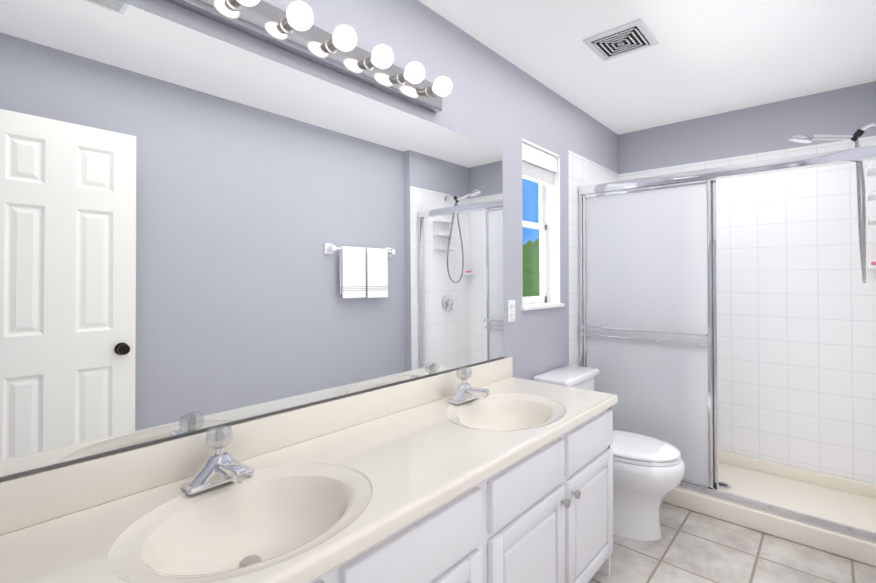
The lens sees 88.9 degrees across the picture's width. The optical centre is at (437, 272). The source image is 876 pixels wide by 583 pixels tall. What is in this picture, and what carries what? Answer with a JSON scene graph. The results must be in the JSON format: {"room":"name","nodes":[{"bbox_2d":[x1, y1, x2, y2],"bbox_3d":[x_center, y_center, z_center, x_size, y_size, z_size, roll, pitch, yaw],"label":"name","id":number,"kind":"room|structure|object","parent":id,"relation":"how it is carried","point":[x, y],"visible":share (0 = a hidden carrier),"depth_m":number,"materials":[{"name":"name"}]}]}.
{"room":"bathroom","nodes":[
{"label":"bathroom","id":0,"kind":"room"},
{"bbox_2d":[0,0,617,535],"bbox_3d":[0.093,0.108,2.141,0.135,2.470,3.950,-1,-1,41],"label":"wall","id":1,"kind":"structure","parent":0,"point":[500,102],"depth_m":2.26,"materials":[{"name":"grey paint"}]},
{"bbox_2d":[0,0,504,481],"bbox_3d":[-0.374,-0.108,1.496,0.015,1.074,2.149,-1,-1,41],"label":"mirror","id":2,"kind":"object","parent":1,"relation":"attached to","point":[200,232],"visible":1,"depth_m":1.20,"materials":[{"name":"clear glass"}]},
{"bbox_2d":[0,357,511,532],"bbox_3d":[-0.349,0.484,1.514,0.020,0.106,2.220,-1,-1,41],"label":"backsplash","id":3,"kind":"structure","parent":1,"relation":"attached to","point":[31,499],"depth_m":1.15,"materials":[{"name":"beige stone"}]},
{"bbox_2d":[165,0,452,112],"bbox_3d":[-0.379,-0.744,1.393,0.156,0.100,1.293,-1,-1,41],"label":"light bar","id":4,"kind":"object","parent":1,"relation":"attached to","point":[293,29],"visible":1,"depth_m":1.43,"materials":[{"name":"silver metal"}]},
{"bbox_2d":[508,300,514,321],"bbox_3d":[0.391,0.204,2.367,0.009,0.115,0.070,-1,-1,41],"label":"electrical outlet","id":5,"kind":"object","parent":1,"relation":"attached to","point":[511,310],"visible":1,"depth_m":2.36,"materials":[{"name":"white paint"}]},
{"bbox_2d":[521,139,564,310],"bbox_3d":[0.574,-0.264,2.672,0.153,0.952,0.495,-1,-1,41],"label":"window","id":6,"kind":"structure","parent":1,"relation":"in","point":[549,216],"depth_m":2.82,"materials":[{"name":"white paint"}]},
{"bbox_2d":[522,142,556,273],"bbox_3d":[0.586,-0.359,2.659,0.048,0.737,0.441,-1,-1,41],"label":"window blind","id":7,"kind":"object","parent":6,"relation":"attached to","point":[539,166],"visible":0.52,"depth_m":2.65,"materials":[{"name":"white fabric"}]},
{"bbox_2d":[568,150,618,365],"bbox_3d":[1.150,0.282,3.234,0.004,2.150,0.910,-1,-1,41],"label":"wall tile","id":8,"kind":"structure","parent":1,"relation":"attached to","point":[582,171],"depth_m":2.97,"materials":[{"name":"white tile"}]},
{"bbox_2d":[418,0,875,134],"bbox_3d":[0.761,-1.183,1.636,1.825,0.100,4.050,-1,-1,41],"label":"ceiling","id":9,"kind":"structure","parent":0,"point":[703,58],"depth_m":2.26,"materials":[{"name":"white paint"}]},
{"bbox_2d":[583,19,658,61],"bbox_3d":[0.888,-1.117,2.170,0.270,0.016,0.270,-1,-1,41],"label":"ceiling vent","id":10,"kind":"object","parent":9,"relation":"in","point":[630,37],"visible":1,"depth_m":2.15,"materials":[{"name":"white paint"}]},
{"bbox_2d":[588,502,875,582],"bbox_3d":[0.761,1.387,1.605,1.825,0.100,4.050,-1,-1,41],"label":"floor","id":11,"kind":"structure","parent":0,"point":[689,546],"depth_m":2.09,"materials":[{"name":"tile"}]},
{"bbox_2d":[300,401,617,582],"bbox_3d":[-0.144,0.953,1.321,0.574,0.760,2.210,-1,-1,41],"label":"bathroom vanity","id":12,"kind":"object","parent":11,"relation":"on","point":[507,477],"depth_m":1.39,"materials":[{"name":"white paint"}]},
{"bbox_2d":[0,377,617,582],"bbox_3d":[-0.145,0.554,1.337,0.558,0.040,2.224,-1,-1,41],"label":"countertop","id":13,"kind":"structure","parent":12,"relation":"on","point":[288,514],"depth_m":1.10,"materials":[{"name":"beige stone"}]},
{"bbox_2d":[533,365,684,540],"bbox_3d":[0.948,0.963,2.438,0.713,0.768,0.456,-1,-1,41],"label":"toilet","id":14,"kind":"object","parent":11,"relation":"on","point":[648,473],"visible":0.42,"depth_m":2.25,"materials":[{"name":"white ceramic"}]},
{"bbox_2d":[578,123,875,566],"bbox_3d":[1.748,0.283,2.769,1.505,2.135,0.805,-1,-1,41],"label":"shower enclosure","id":15,"kind":"object","parent":11,"relation":"on","point":[648,298],"visible":0.94,"depth_m":2.62,"materials":[{"name":"white"}]},
{"bbox_2d":[618,81,875,173],"bbox_3d":[2.000,0.121,3.161,1.650,2.470,0.100,-1,-1,41],"label":"wall","id":16,"kind":"structure","parent":0,"point":[775,126],"depth_m":3.01,"materials":[{"name":"grey paint"}]},
{"bbox_2d":[619,135,875,484],"bbox_3d":[2.016,0.280,3.075,1.507,2.150,0.004,-1,-1,41],"label":"wall tile","id":17,"kind":"structure","parent":16,"relation":"attached to","point":[796,322],"depth_m":2.84,"materials":[{"name":"white tile"}]},
{"label":"outside","id":18,"kind":"structure","parent":0,"visible":0},
{"bbox_2d":[522,178,539,296],"bbox_3d":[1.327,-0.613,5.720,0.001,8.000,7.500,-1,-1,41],"label":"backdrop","id":19,"kind":"structure","parent":18,"point":[527,196],"depth_m":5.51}
]}

